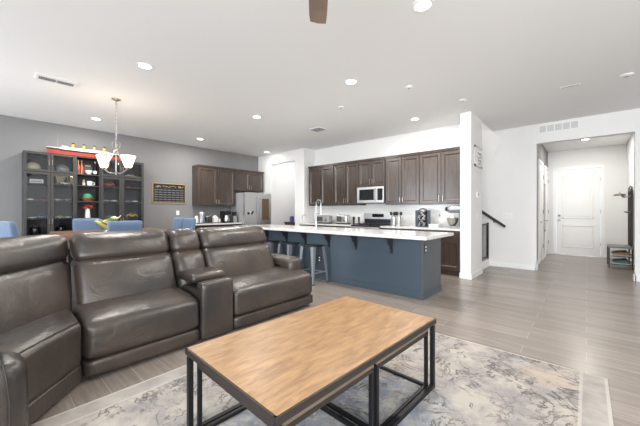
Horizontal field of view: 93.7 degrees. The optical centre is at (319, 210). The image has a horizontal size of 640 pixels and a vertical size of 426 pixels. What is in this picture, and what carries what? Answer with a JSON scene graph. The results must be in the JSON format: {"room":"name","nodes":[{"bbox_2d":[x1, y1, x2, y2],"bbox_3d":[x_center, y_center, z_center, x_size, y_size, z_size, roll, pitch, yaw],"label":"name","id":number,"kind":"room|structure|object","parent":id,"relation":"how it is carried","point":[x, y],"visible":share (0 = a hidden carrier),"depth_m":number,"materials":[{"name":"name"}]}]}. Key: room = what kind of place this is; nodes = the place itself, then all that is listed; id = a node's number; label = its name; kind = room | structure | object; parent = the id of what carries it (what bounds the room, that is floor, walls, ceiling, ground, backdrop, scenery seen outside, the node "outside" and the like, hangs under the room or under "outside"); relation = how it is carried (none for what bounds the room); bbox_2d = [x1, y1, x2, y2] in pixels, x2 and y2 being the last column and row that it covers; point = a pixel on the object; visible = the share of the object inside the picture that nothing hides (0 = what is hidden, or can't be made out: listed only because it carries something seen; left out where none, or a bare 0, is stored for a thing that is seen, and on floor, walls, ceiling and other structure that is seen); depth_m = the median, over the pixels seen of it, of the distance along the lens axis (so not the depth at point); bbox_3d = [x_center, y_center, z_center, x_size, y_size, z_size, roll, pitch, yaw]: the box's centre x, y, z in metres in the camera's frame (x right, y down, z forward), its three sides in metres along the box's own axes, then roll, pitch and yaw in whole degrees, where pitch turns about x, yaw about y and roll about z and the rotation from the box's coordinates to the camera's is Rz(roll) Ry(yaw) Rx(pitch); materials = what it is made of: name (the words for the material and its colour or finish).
{"room":"living room","nodes":[
{"label":"living room","id":0,"kind":"room"},
{"bbox_2d":[0,115,257,235],"bbox_3d":[-5.334,-0.290,6.795,0.200,3.120,9.480,0,0,42],"label":"wall","id":1,"kind":"structure","parent":0,"point":[164,162],"depth_m":7.46,"materials":[{"name":"grey paint"}]},
{"bbox_2d":[152,182,185,203],"bbox_3d":[-4.049,-0.472,8.075,0.022,0.535,0.860,0,0,42],"label":"wall sign","id":2,"kind":"object","parent":1,"relation":"attached to","point":[161,192],"visible":1,"depth_m":8.05,"materials":[{"name":"black wood"}]},
{"bbox_2d":[192,164,234,205],"bbox_3d":[-3.112,-0.720,8.851,0.389,1.140,1.165,0,0,42],"label":"upper cabinet","id":3,"kind":"object","parent":1,"relation":"attached to","point":[211,185],"visible":1,"depth_m":8.64,"materials":[{"name":"brown wood"}]},
{"bbox_2d":[235,169,263,191],"bbox_3d":[-2.365,-0.960,9.693,0.389,0.660,1.083,0,0,42],"label":"upper cabinet","id":4,"kind":"object","parent":1,"relation":"attached to","point":[245,180],"visible":0.94,"depth_m":9.55,"materials":[{"name":"brown wood"}]},
{"bbox_2d":[258,148,313,225],"bbox_3d":[-1.185,-0.290,9.811,2.400,3.120,0.540,0,0,42],"label":"wall","id":5,"kind":"structure","parent":0,"point":[303,158],"depth_m":9.03,"materials":[{"name":"white paint"}]},
{"bbox_2d":[274,161,294,224],"bbox_3d":[-0.606,-0.290,9.906,1.660,3.120,1.190,0,0,42],"label":"wall niche","id":6,"kind":"object","parent":5,"relation":"in","point":[284,173],"visible":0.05,"depth_m":10.29,"materials":[{"name":"white paint"}]},
{"bbox_2d":[0,0,639,156],"bbox_3d":[0.467,-1.950,3.463,13.300,0.200,12.200,0,0,42],"label":"ceiling","id":7,"kind":"structure","parent":0,"point":[218,65],"depth_m":3.81,"materials":[{"name":"white paint"}]},
{"bbox_2d":[34,72,77,87],"bbox_3d":[-3.723,-1.841,4.241,0.240,0.017,0.440,0,0,42],"label":"ceiling vent","id":8,"kind":"object","parent":7,"relation":"in","point":[39,76],"visible":1,"depth_m":4.22,"materials":[{"name":"white plastic"}]},
{"bbox_2d":[96,98,135,174],"bbox_3d":[-3.369,-1.222,4.957,0.624,1.255,0.227,0,0,0],"label":"chandelier","id":9,"kind":"object","parent":7,"relation":"hanging from","point":[103,160],"visible":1,"depth_m":4.93,"materials":[{"name":"white glass"}]},
{"bbox_2d":[136,62,152,69],"bbox_3d":[-2.232,-1.847,3.827,0.190,0.006,0.190,0,0,42],"label":"recessed light","id":10,"kind":"object","parent":7,"relation":"in","point":[142,65],"visible":1,"depth_m":3.83,"materials":[{"name":"white plastic"}]},
{"bbox_2d":[309,127,326,131],"bbox_3d":[-0.048,-1.839,6.769,0.300,0.022,0.260,0,0,42],"label":"ceiling vent","id":11,"kind":"object","parent":7,"relation":"in","point":[316,129],"visible":1,"depth_m":6.73,"materials":[{"name":"white plastic"}]},
{"bbox_2d":[309,0,327,23],"bbox_3d":[-0.011,-1.446,1.444,1.320,0.808,1.305,0,0,42],"label":"ceiling fan","id":12,"kind":"object","parent":7,"relation":"hanging from","point":[317,8],"visible":1,"depth_m":2.04,"materials":[{"name":"brown wood"}]},
{"bbox_2d":[345,79,357,84],"bbox_3d":[0.446,-1.847,4.298,0.190,0.006,0.190,0,0,42],"label":"recessed light","id":13,"kind":"object","parent":7,"relation":"in","point":[349,81],"visible":1,"depth_m":4.28,"materials":[{"name":"white plastic"}]},
{"bbox_2d":[412,0,433,12],"bbox_3d":[0.923,-1.847,2.697,0.190,0.006,0.190,0,0,42],"label":"recessed light","id":14,"kind":"object","parent":7,"relation":"in","point":[419,6],"visible":1,"depth_m":2.70,"materials":[{"name":"white plastic"}]},
{"bbox_2d":[619,72,634,77],"bbox_3d":[4.171,-1.838,4.080,0.150,0.024,0.150,0,0,42],"label":"smoke detector","id":15,"kind":"object","parent":7,"relation":"attached to","point":[626,75],"visible":1,"depth_m":4.05,"materials":[{"name":"white paint"}]},
{"bbox_2d":[32,253,639,425],"bbox_3d":[1.330,1.320,4.435,13.300,0.100,14.800,0,0,42],"label":"floor","id":16,"kind":"structure","parent":0,"point":[579,313],"depth_m":3.51,"materials":[{"name":"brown wood"}]},
{"bbox_2d":[0,221,18,237],"bbox_3d":[-4.250,0.708,4.384,0.450,1.125,0.569,0,0,27],"label":"dining chair","id":17,"kind":"object","parent":16,"relation":"on","point":[7,229],"visible":0.23,"depth_m":4.09,"materials":[{"name":"blue fabric"}]},
{"bbox_2d":[22,150,50,235],"bbox_3d":[-5.644,0.055,5.968,0.394,2.430,0.386,0,0,42],"label":"bookcase","id":18,"kind":"object","parent":16,"relation":"on","point":[30,208],"visible":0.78,"depth_m":6.01,"materials":[{"name":"brown wood"}]},
{"bbox_2d":[27,162,40,168],"bbox_3d":[-5.643,-0.875,5.906,0.196,0.170,0.223,0,0,42],"label":"helmet","id":19,"kind":"object","parent":18,"relation":"on","point":[32,165],"visible":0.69,"depth_m":5.86,"materials":[{"name":"beige paint"}]},
{"bbox_2d":[29,223,40,234],"bbox_3d":[-5.646,0.375,5.947,0.180,0.290,0.177,0,0,42],"label":"urn","id":20,"kind":"object","parent":18,"relation":"on","point":[34,230],"visible":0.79,"depth_m":5.90,"materials":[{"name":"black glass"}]},
{"bbox_2d":[30,179,42,182],"bbox_3d":[-5.598,-0.590,5.927,0.017,0.080,0.200,0,0,42],"label":"sign plaque","id":21,"kind":"object","parent":18,"relation":"on","point":[31,180],"visible":0.8,"depth_m":5.92,"materials":[{"name":"white ceramic"}]},
{"bbox_2d":[50,153,75,261],"bbox_3d":[-5.382,0.055,6.263,0.394,2.430,0.396,0,0,42],"label":"bookcase","id":22,"kind":"object","parent":16,"relation":"on","point":[61,191],"visible":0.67,"depth_m":6.35,"materials":[{"name":"brown wood"}]},
{"bbox_2d":[56,222,66,230],"bbox_3d":[-5.384,0.375,6.242,0.180,0.290,0.177,0,0,42],"label":"urn","id":23,"kind":"object","parent":22,"relation":"on","point":[61,227],"visible":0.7,"depth_m":6.20,"materials":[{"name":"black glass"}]},
{"bbox_2d":[56,165,69,170],"bbox_3d":[-5.350,-0.875,6.236,0.196,0.170,0.223,0,0,42],"label":"helmet","id":24,"kind":"object","parent":22,"relation":"on","point":[59,167],"visible":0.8,"depth_m":6.18,"materials":[{"name":"grey paint"}]},
{"bbox_2d":[46,141,120,160],"bbox_3d":[-5.116,-1.375,6.588,0.140,0.430,1.340,0,0,42],"label":"model ship","id":25,"kind":"object","parent":22,"relation":"on","point":[65,150],"visible":0.71,"depth_m":6.43,"materials":[{"name":"red"}]},
{"bbox_2d":[72,218,101,230],"bbox_3d":[-4.365,0.708,5.694,0.569,1.125,0.450,0,0,42],"label":"dining chair","id":26,"kind":"object","parent":16,"relation":"on","point":[84,223],"visible":0.23,"depth_m":5.79,"materials":[{"name":"blue fabric"}]},
{"bbox_2d":[76,156,100,218],"bbox_3d":[-5.123,0.055,6.588,0.350,2.430,0.426,0,0,42],"label":"bookcase","id":27,"kind":"object","parent":16,"relation":"on","point":[95,190],"visible":0.34,"depth_m":6.67,"materials":[{"name":"brown wood"}]},
{"bbox_2d":[83,163,92,174],"bbox_3d":[-5.144,-0.915,6.631,0.102,0.250,0.170,0,0,42],"label":"display box","id":28,"kind":"object","parent":27,"relation":"on","point":[86,166],"visible":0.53,"depth_m":6.60,"materials":[{"name":"grey"}]},
{"bbox_2d":[85,209,90,217],"bbox_3d":[-5.060,0.050,6.532,0.104,0.200,0.102,0,0,42],"label":"flower vase","id":29,"kind":"object","parent":27,"relation":"on","point":[87,212],"visible":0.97,"depth_m":6.50,"materials":[{"name":"white ceramic"}]},
{"bbox_2d":[81,193,94,200],"bbox_3d":[-5.067,-0.297,6.538,0.258,0.175,0.258,0,0,42],"label":"basket","id":30,"kind":"object","parent":27,"relation":"on","point":[82,199],"depth_m":6.47,"materials":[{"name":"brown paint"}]},
{"bbox_2d":[49,228,165,242],"bbox_3d":[-3.633,0.810,5.285,1.250,0.920,1.560,0,0,42],"label":"dining table","id":31,"kind":"object","parent":16,"relation":"on","point":[67,234],"visible":0.15,"depth_m":5.12,"materials":[{"name":"brown wood"}]},
{"bbox_2d":[94,215,120,231],"bbox_3d":[-3.615,0.211,5.109,0.257,0.278,0.383,0,0,42],"label":"glass bowl","id":32,"kind":"object","parent":31,"relation":"on","point":[101,223],"visible":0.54,"depth_m":5.03,"materials":[{"name":"multicoloured glass"}]},
{"bbox_2d":[101,160,121,229],"bbox_3d":[-4.831,0.055,6.884,0.394,2.430,0.396,0,0,42],"label":"bookcase","id":33,"kind":"object","parent":16,"relation":"on","point":[107,192],"visible":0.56,"depth_m":6.99,"materials":[{"name":"brown wood"}]},
{"bbox_2d":[107,220,142,231],"bbox_3d":[-3.077,0.708,4.631,0.569,1.125,0.450,0,0,42],"label":"dining chair","id":34,"kind":"object","parent":16,"relation":"on","point":[111,225],"visible":0.15,"depth_m":4.42,"materials":[{"name":"blue fabric"}]},
{"bbox_2d":[122,162,143,227],"bbox_3d":[-4.546,0.055,7.205,0.394,2.430,0.456,0,0,42],"label":"bookcase","id":35,"kind":"object","parent":16,"relation":"on","point":[136,192],"visible":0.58,"depth_m":7.32,"materials":[{"name":"brown wood"}]},
{"bbox_2d":[0,226,312,425],"bbox_3d":[-1.536,0.723,2.713,1.880,1.034,4.022,0,0,42],"label":"sectional sofa","id":36,"kind":"object","parent":16,"relation":"on","point":[118,299],"visible":1,"depth_m":2.62,"materials":[{"name":"leather"}]},
{"bbox_2d":[0,260,71,333],"bbox_3d":[-2.243,0.652,1.842,0.487,0.445,1.724,0,0,-3],"label":"cushion","id":37,"kind":"object","parent":36,"relation":"on","point":[36,298],"depth_m":2.17,"materials":[{"name":"leather"}]},
{"bbox_2d":[0,309,80,403],"bbox_3d":[-1.893,0.953,1.816,0.471,0.365,1.462,0,0,-2],"label":"seat cushion","id":38,"kind":"object","parent":36,"relation":"on","point":[49,342],"depth_m":1.93,"materials":[{"name":"leather"}]},
{"bbox_2d":[70,252,176,303],"bbox_3d":[-1.899,0.652,2.953,0.487,0.445,0.827,0,0,42],"label":"cushion","id":39,"kind":"object","parent":36,"relation":"on","point":[97,278],"depth_m":2.78,"materials":[{"name":"leather"}]},
{"bbox_2d":[71,287,198,358],"bbox_3d":[-1.756,0.953,2.813,0.910,0.365,0.883,0,0,42],"label":"seat cushion","id":40,"kind":"object","parent":36,"relation":"on","point":[116,326],"depth_m":2.51,"materials":[{"name":"leather"}]},
{"bbox_2d":[167,249,205,288],"bbox_3d":[-1.505,0.652,3.396,0.487,0.445,0.342,0,0,42],"label":"cushion","id":41,"kind":"object","parent":36,"relation":"on","point":[183,260],"depth_m":3.26,"materials":[{"name":"leather"}]},
{"bbox_2d":[199,242,274,276],"bbox_3d":[-1.065,0.652,3.891,0.487,0.445,0.967,0,0,42],"label":"cushion","id":42,"kind":"object","parent":36,"relation":"on","point":[235,259],"depth_m":3.72,"materials":[{"name":"leather"}]},
{"bbox_2d":[229,266,311,314],"bbox_3d":[-0.817,0.953,3.871,0.910,0.365,1.203,0,0,42],"label":"seat cushion","id":43,"kind":"object","parent":36,"relation":"on","point":[259,291],"depth_m":3.56,"materials":[{"name":"leather"}]},
{"bbox_2d":[172,217,183,228],"bbox_3d":[-3.270,0.708,6.439,0.450,1.125,0.569,0,0,42],"label":"dining chair","id":44,"kind":"object","parent":16,"relation":"on","point":[177,222],"visible":0.2,"depth_m":6.53,"materials":[{"name":"blue fabric"}]},
{"bbox_2d":[182,218,195,229],"bbox_3d":[-2.881,0.708,6.094,0.450,1.125,0.569,0,0,42],"label":"dining chair","id":45,"kind":"object","parent":16,"relation":"on","point":[190,223],"visible":0.24,"depth_m":6.16,"materials":[{"name":"blue fabric"}]},
{"bbox_2d":[195,224,239,228],"bbox_3d":[-3.081,0.828,8.690,0.649,0.885,1.423,0,0,42],"label":"base cabinet","id":46,"kind":"object","parent":16,"relation":"on","point":[222,225],"visible":0.03,"depth_m":8.39,"materials":[{"name":"brown wood"}]},
{"bbox_2d":[196,222,241,224],"bbox_3d":[-3.107,0.364,8.639,0.678,0.038,1.555,0,0,42],"label":"countertop","id":47,"kind":"structure","parent":46,"relation":"on","point":[231,222],"depth_m":8.44,"materials":[{"name":"stone"}]},
{"bbox_2d":[220,211,230,222],"bbox_3d":[-2.791,0.175,8.883,0.270,0.340,0.220,0,0,42],"label":"coffee maker","id":48,"kind":"object","parent":47,"relation":"on","point":[224,216],"visible":0.96,"depth_m":8.81,"materials":[{"name":"black plastic"}]},
{"bbox_2d":[231,212,236,222],"bbox_3d":[-2.592,0.185,9.055,0.140,0.320,0.140,0,0,42],"label":"coffee grinder","id":49,"kind":"object","parent":47,"relation":"on","point":[233,217],"visible":0.94,"depth_m":9.00,"materials":[{"name":"silver metal"}]},
{"bbox_3d":[-3.195,0.334,8.466,0.380,0.022,0.820,0,0,42],"label":"serving tray","id":50,"kind":"object","parent":47,"relation":"on","visible":0},
{"bbox_2d":[199,212,204,222],"bbox_3d":[-3.269,0.173,8.292,0.150,0.300,0.148,0,0,42],"label":"thermal carafe","id":51,"kind":"object","parent":50,"relation":"on","point":[201,214],"visible":1,"depth_m":8.23,"materials":[{"name":"silver metal"}]},
{"bbox_2d":[231,192,270,224],"bbox_3d":[-2.176,0.343,9.528,0.833,1.815,0.980,0,0,42],"label":"refrigerator","id":52,"kind":"object","parent":16,"relation":"on","point":[260,203],"visible":0.49,"depth_m":9.21,"materials":[{"name":"grey paint"}]},
{"bbox_2d":[266,240,281,253],"bbox_3d":[-1.018,0.940,6.159,0.398,0.659,0.398,0,0,42],"label":"bar stool","id":53,"kind":"object","parent":16,"relation":"on","point":[269,242],"visible":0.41,"depth_m":6.14,"materials":[{"name":"black metal"}]},
{"bbox_2d":[277,242,302,268],"bbox_3d":[-0.584,0.940,5.774,0.398,0.659,0.398,0,0,42],"label":"bar stool","id":54,"kind":"object","parent":16,"relation":"on","point":[289,244],"visible":0.51,"depth_m":5.72,"materials":[{"name":"black metal"}]},
{"bbox_2d":[299,224,325,226],"bbox_3d":[-0.024,0.828,8.551,0.988,0.885,0.679,0,0,42],"label":"base cabinet","id":55,"kind":"object","parent":16,"relation":"on","point":[300,224],"visible":0.05,"depth_m":8.30,"materials":[{"name":"brown wood"}]},
{"bbox_2d":[299,222,358,225],"bbox_3d":[0.288,0.364,8.273,1.835,0.038,0.656,0,0,42],"label":"countertop","id":56,"kind":"structure","parent":55,"relation":"on","point":[310,223],"depth_m":7.98,"materials":[{"name":"stone"}]},
{"bbox_2d":[317,215,331,223],"bbox_3d":[0.105,0.234,8.478,0.500,0.222,0.200,0,0,42],"label":"toaster","id":57,"kind":"object","parent":56,"relation":"on","point":[320,218],"visible":0.9,"depth_m":8.37,"materials":[{"name":"grey paint"}]},
{"bbox_2d":[336,215,349,223],"bbox_3d":[0.612,0.224,8.069,0.380,0.242,0.200,0,0,42],"label":"toaster","id":58,"kind":"object","parent":56,"relation":"on","point":[340,219],"visible":0.98,"depth_m":7.98,"materials":[{"name":"silver metal"}]},
{"bbox_2d":[300,244,327,285],"bbox_3d":[-0.128,0.940,5.369,0.398,0.659,0.398,0,0,42],"label":"bar stool","id":59,"kind":"object","parent":16,"relation":"on","point":[312,246],"visible":0.88,"depth_m":5.32,"materials":[{"name":"grey metal"}]},
{"bbox_2d":[29,331,613,425],"bbox_3d":[-0.008,1.264,1.746,2.570,0.011,3.640,0,0,42],"label":"area rug","id":60,"kind":"object","parent":16,"relation":"on","point":[476,384],"visible":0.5,"depth_m":2.02,"materials":[{"name":"grey fabric"}]},
{"bbox_2d":[197,364,373,425],"bbox_3d":[-0.199,1.043,1.672,0.747,0.430,0.655,0,0,44],"label":"table","id":61,"kind":"object","parent":60,"relation":"on","point":[320,404],"visible":0.3,"depth_m":1.60,"materials":[{"name":"grey metal"}]},
{"bbox_2d":[185,296,435,425],"bbox_3d":[0.037,1.012,1.913,0.827,0.493,1.432,0,0,44],"label":"coffee table","id":62,"kind":"object","parent":60,"relation":"on","point":[279,367],"visible":1,"depth_m":1.68,"materials":[{"name":"brown wood"}]},
{"bbox_2d":[326,329,427,425],"bbox_3d":[0.276,1.043,2.165,0.747,0.430,0.655,0,0,44],"label":"frame","id":63,"kind":"object","parent":60,"relation":"on","point":[383,361],"visible":0.36,"depth_m":1.87,"materials":[{"name":"grey metal"}]},
{"bbox_2d":[239,224,453,299],"bbox_3d":[0.047,0.805,5.822,4.540,0.930,1.090,0,0,42],"label":"kitchen island","id":64,"kind":"object","parent":16,"relation":"on","point":[405,263],"visible":0.83,"depth_m":4.79,"materials":[{"name":"blue paint"}]},
{"bbox_2d":[239,224,453,239],"bbox_3d":[0.047,0.362,5.822,4.540,0.045,1.090,0,0,42],"label":"island countertop","id":65,"kind":"structure","parent":64,"relation":"on","point":[383,233],"depth_m":4.98,"materials":[{"name":"stone"}]},
{"bbox_2d":[315,199,321,226],"bbox_3d":[-0.036,0.046,6.343,0.184,0.587,0.060,0,0,42],"label":"kitchen faucet","id":66,"kind":"object","parent":65,"relation":"on","point":[318,199],"visible":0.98,"depth_m":6.37,"materials":[{"name":"silver metal"}]},
{"bbox_2d":[351,212,392,228],"bbox_3d":[1.262,0.642,7.363,0.810,1.215,0.712,0,0,42],"label":"range","id":67,"kind":"object","parent":16,"relation":"on","point":[372,220],"visible":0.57,"depth_m":7.45,"materials":[{"name":"grey metal"}]},
{"bbox_2d":[351,225,387,226],"bbox_3d":[1.256,0.355,7.356,0.810,0.020,0.570,0,0,42],"label":"cooktop","id":68,"kind":"object","parent":67,"relation":"in","point":[351,225],"depth_m":7.14,"materials":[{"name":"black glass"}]},
{"bbox_2d":[381,228,415,230],"bbox_3d":[1.905,0.828,6.838,0.828,0.885,0.679,0,0,42],"label":"base cabinet","id":69,"kind":"object","parent":16,"relation":"on","point":[381,228],"visible":0.06,"depth_m":6.62,"materials":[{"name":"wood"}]},
{"bbox_2d":[416,229,459,275],"bbox_3d":[2.552,0.828,6.264,0.898,0.885,0.679,0,0,42],"label":"base cabinet","id":70,"kind":"object","parent":16,"relation":"on","point":[450,245],"visible":0.24,"depth_m":5.87,"materials":[{"name":"brown wood"}]},
{"bbox_2d":[380,225,459,230],"bbox_3d":[2.244,0.364,6.537,1.735,0.038,0.656,0,0,42],"label":"countertop","id":71,"kind":"structure","parent":70,"relation":"on","point":[388,226],"depth_m":6.27,"materials":[{"name":"stone"}]},
{"bbox_2d":[391,217,395,225],"bbox_3d":[1.740,0.245,7.081,0.110,0.200,0.110,0,0,42],"label":"utensil crock","id":72,"kind":"object","parent":71,"relation":"on","point":[393,219],"visible":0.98,"depth_m":7.04,"materials":[{"name":"white ceramic"}]},
{"bbox_2d":[396,217,400,225],"bbox_3d":[1.837,0.245,6.994,0.110,0.200,0.110,0,0,42],"label":"utensil crock","id":73,"kind":"object","parent":71,"relation":"on","point":[398,219],"visible":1,"depth_m":6.95,"materials":[{"name":"silver metal"}]},
{"bbox_2d":[415,208,430,226],"bbox_3d":[2.269,0.141,6.622,0.340,0.407,0.163,0,0,42],"label":"spice rack","id":74,"kind":"object","parent":71,"relation":"on","point":[418,213],"visible":0.99,"depth_m":6.56,"materials":[{"name":"grey metal"}]},
{"bbox_2d":[445,206,459,227],"bbox_3d":[2.752,0.122,6.115,0.365,0.445,0.230,0,0,42],"label":"stand mixer","id":75,"kind":"object","parent":71,"relation":"on","point":[452,221],"visible":0.6,"depth_m":6.08,"materials":[{"name":"silver metal"}]},
{"bbox_2d":[447,218,457,225],"bbox_3d":[2.716,0.227,6.147,0.230,0.165,0.230,0,0,42],"label":"bowl","id":76,"kind":"object","parent":75,"relation":"on","point":[451,221],"depth_m":6.07,"materials":[{"name":"beige ceramic"}]},
{"bbox_2d":[607,186,633,269],"bbox_3d":[6.824,0.353,6.819,0.420,1.833,0.710,0,0,42],"label":"hall tree","id":77,"kind":"object","parent":16,"relation":"on","point":[629,246],"visible":0.94,"depth_m":6.68,"materials":[{"name":"grey metal"}]},
{"bbox_2d":[612,260,629,264],"bbox_3d":[6.640,1.127,6.622,0.272,0.094,0.100,0,0,42],"label":"shoe","id":78,"kind":"object","parent":77,"relation":"on","point":[623,262],"visible":1,"depth_m":6.58,"materials":[{"name":"teal"}]},
{"bbox_2d":[612,252,629,256],"bbox_3d":[6.640,0.947,6.622,0.272,0.094,0.100,0,0,42],"label":"shoe","id":79,"kind":"object","parent":77,"relation":"on","point":[626,254],"visible":1,"depth_m":6.58,"materials":[{"name":"grey paint"}]},
{"bbox_2d":[314,120,481,267],"bbox_3d":[1.568,-0.290,7.640,4.600,3.120,0.092,0,0,42],"label":"wall","id":80,"kind":"structure","parent":0,"point":[446,136],"depth_m":7.35,"materials":[{"name":"white paint"}]},
{"bbox_2d":[308,164,333,205],"bbox_3d":[0.129,-0.720,8.602,0.930,1.140,0.399,0,0,42],"label":"upper cabinet","id":81,"kind":"object","parent":80,"relation":"attached to","point":[321,177],"visible":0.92,"depth_m":8.46,"materials":[{"name":"brown wood"}]},
{"bbox_2d":[314,219,363,223],"bbox_3d":[0.499,0.292,8.511,1.835,0.105,0.020,0,0,42],"label":"backsplash upstand","id":82,"kind":"structure","parent":80,"relation":"attached to","point":[333,220],"depth_m":8.18,"materials":[{"name":"stone"}]},
{"bbox_2d":[333,160,365,205],"bbox_3d":[0.779,-0.720,8.025,0.810,1.140,0.399,0,0,42],"label":"upper cabinet","id":83,"kind":"object","parent":80,"relation":"attached to","point":[346,174],"visible":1,"depth_m":7.88,"materials":[{"name":"brown wood"}]},
{"bbox_2d":[357,156,385,186],"bbox_3d":[1.370,-0.945,7.500,0.770,0.690,0.399,0,0,42],"label":"upper cabinet","id":84,"kind":"object","parent":80,"relation":"attached to","point":[372,171],"visible":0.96,"depth_m":7.35,"materials":[{"name":"brown wood"}]},
{"bbox_2d":[357,186,385,203],"bbox_3d":[1.340,-0.394,7.466,0.760,0.408,0.467,0,0,42],"label":"microwave","id":85,"kind":"object","parent":84,"relation":"attached to","point":[374,194],"visible":0.94,"depth_m":7.30,"materials":[{"name":"grey metal"}]},
{"bbox_2d":[385,152,419,204],"bbox_3d":[1.972,-0.720,6.966,0.840,1.140,0.399,0,0,42],"label":"upper cabinet","id":86,"kind":"object","parent":80,"relation":"attached to","point":[402,170],"visible":0.98,"depth_m":6.81,"materials":[{"name":"brown wood"}]},
{"bbox_2d":[401,221,458,226],"bbox_3d":[2.455,0.292,6.775,1.735,0.105,0.020,0,0,42],"label":"backsplash upstand","id":87,"kind":"structure","parent":80,"relation":"attached to","point":[407,223],"depth_m":6.72,"materials":[{"name":"stone"}]},
{"bbox_2d":[419,146,459,203],"bbox_3d":[2.634,-0.720,6.378,0.930,1.140,0.399,0,0,42],"label":"upper cabinet","id":88,"kind":"object","parent":80,"relation":"attached to","point":[439,168],"visible":0.84,"depth_m":6.26,"materials":[{"name":"brown wood"}]},
{"bbox_2d":[460,111,480,273],"bbox_3d":[2.962,-0.290,5.889,0.190,3.120,0.700,0,0,42],"label":"wall","id":89,"kind":"structure","parent":0,"point":[470,124],"depth_m":5.65,"materials":[{"name":"white paint"}]},
{"bbox_2d":[459,268,482,279],"bbox_3d":[2.985,1.220,5.912,0.215,0.100,0.795,0,0,42],"label":"baseboard","id":90,"kind":"structure","parent":89,"relation":"attached to","point":[480,271],"depth_m":5.65,"materials":[{"name":"white wood"}]},
{"bbox_2d":[474,145,482,168],"bbox_3d":[3.115,-1.060,5.900,0.025,0.400,0.520,0,0,42],"label":"wall sign","id":91,"kind":"object","parent":89,"relation":"attached to","point":[478,152],"visible":1,"depth_m":5.91,"materials":[{"name":"grey"}]},
{"bbox_2d":[537,144,547,259],"bbox_3d":[5.747,-0.280,7.882,0.130,3.100,3.380,0,0,42],"label":"wall","id":92,"kind":"structure","parent":0,"point":[542,154],"depth_m":7.45,"materials":[{"name":"grey paint"}]},
{"bbox_2d":[538,159,543,263],"bbox_3d":[5.568,0.005,7.560,0.030,2.530,0.960,0,0,42],"label":"trim","id":93,"kind":"structure","parent":92,"relation":"attached to","point":[539,160],"depth_m":7.20,"materials":[{"name":"white wood"}]},
{"bbox_2d":[540,164,543,261],"bbox_3d":[5.589,0.045,7.548,0.078,2.430,0.810,0,0,42],"label":"door","id":94,"kind":"structure","parent":92,"relation":"in","point":[541,166],"depth_m":7.53,"materials":[{"name":"white wood"}]},
{"bbox_2d":[544,184,545,231],"bbox_3d":[6.056,-0.090,8.103,0.038,1.280,0.440,0,0,42],"label":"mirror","id":95,"kind":"object","parent":92,"relation":"attached to","point":[544,184],"visible":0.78,"depth_m":8.01,"materials":[{"name":"grey mirror"}]},
{"bbox_2d":[544,165,548,256],"bbox_3d":[6.514,0.005,8.625,0.030,2.530,0.910,0,0,42],"label":"trim","id":96,"kind":"structure","parent":92,"relation":"attached to","point":[545,166],"depth_m":8.29,"materials":[{"name":"white wood"}]},
{"bbox_2d":[546,170,548,254],"bbox_3d":[6.535,0.045,8.613,0.078,2.430,0.760,0,0,42],"label":"door","id":97,"kind":"structure","parent":92,"relation":"in","point":[547,180],"depth_m":8.69,"materials":[{"name":"white wood"}]},
{"bbox_2d":[482,108,639,275],"bbox_3d":[4.412,-1.330,6.701,11.700,5.200,0.160,0,0,42],"label":"wall","id":98,"kind":"structure","parent":0,"point":[509,171],"depth_m":6.57,"materials":[{"name":"white paint"}]},
{"bbox_2d":[482,258,489,268],"bbox_3d":[3.595,1.185,6.610,0.040,0.170,1.060,0,0,42],"label":"trim","id":99,"kind":"structure","parent":98,"relation":"attached to","point":[485,263],"depth_m":6.75,"materials":[{"name":"white wood"}]},
{"bbox_2d":[482,223,488,259],"bbox_3d":[3.582,0.685,6.618,0.036,0.830,1.025,0,0,42],"label":"gate","id":100,"kind":"object","parent":99,"relation":"on","point":[487,224],"visible":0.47,"depth_m":6.88,"materials":[{"name":"black metal"}]},
{"bbox_2d":[482,210,505,227],"bbox_3d":[3.109,-0.662,7.689,2.872,2.080,0.092,0,0,42],"label":"handrail","id":101,"kind":"object","parent":98,"relation":"attached to","point":[483,212],"visible":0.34,"depth_m":6.86,"materials":[{"name":"black metal"}]},
{"bbox_2d":[539,120,579,133],"bbox_3d":[4.892,-1.725,6.158,0.660,0.170,0.015,0,0,42],"label":"air vent","id":102,"kind":"object","parent":98,"relation":"in","point":[574,124],"visible":1,"depth_m":6.14,"materials":[{"name":"white plastic"}]},
{"bbox_2d":[490,261,639,281],"bbox_3d":[6.321,1.220,4.996,6.180,0.100,0.175,0,0,42],"label":"baseboard","id":103,"kind":"structure","parent":98,"relation":"attached to","point":[499,264],"depth_m":6.61,"materials":[{"name":"white wood"}]},
{"bbox_2d":[548,144,626,253],"bbox_3d":[7.557,-0.280,8.549,1.950,3.100,0.180,0,0,42],"label":"wall","id":104,"kind":"structure","parent":0,"point":[614,157],"depth_m":8.15,"materials":[{"name":"white paint"}]},
{"bbox_2d":[556,168,600,256],"bbox_3d":[7.380,0.035,8.575,0.981,2.450,0.125,0,0,42],"label":"door","id":105,"kind":"structure","parent":104,"relation":"in","point":[578,192],"depth_m":8.58,"materials":[{"name":"white wood"}]},
{"bbox_2d":[553,164,604,256],"bbox_3d":[7.374,-0.005,8.584,1.130,2.550,0.030,0,0,42],"label":"trim","id":106,"kind":"structure","parent":104,"relation":"attached to","point":[602,166],"depth_m":8.28,"materials":[{"name":"white wood"}]},
{"bbox_2d":[543,133,632,151],"bbox_3d":[6.511,-1.805,7.258,2.300,0.070,3.500,0,0,42],"label":"ceiling","id":107,"kind":"structure","parent":0,"point":[617,139],"depth_m":7.87,"materials":[{"name":"white paint"}]},
{"bbox_2d":[627,133,633,262],"bbox_3d":[7.101,-0.280,6.680,0.150,3.100,3.380,0,0,42],"label":"wall","id":108,"kind":"structure","parent":0,"point":[630,145],"depth_m":7.27,"materials":[{"name":"white paint"}]},
{"bbox_2d":[537,250,633,267],"bbox_3d":[6.394,1.220,7.254,1.670,0.100,3.300,0,0,42],"label":"baseboard","id":109,"kind":"structure","parent":108,"relation":"attached to","point":[550,251],"depth_m":8.10,"materials":[{"name":"white wood"}]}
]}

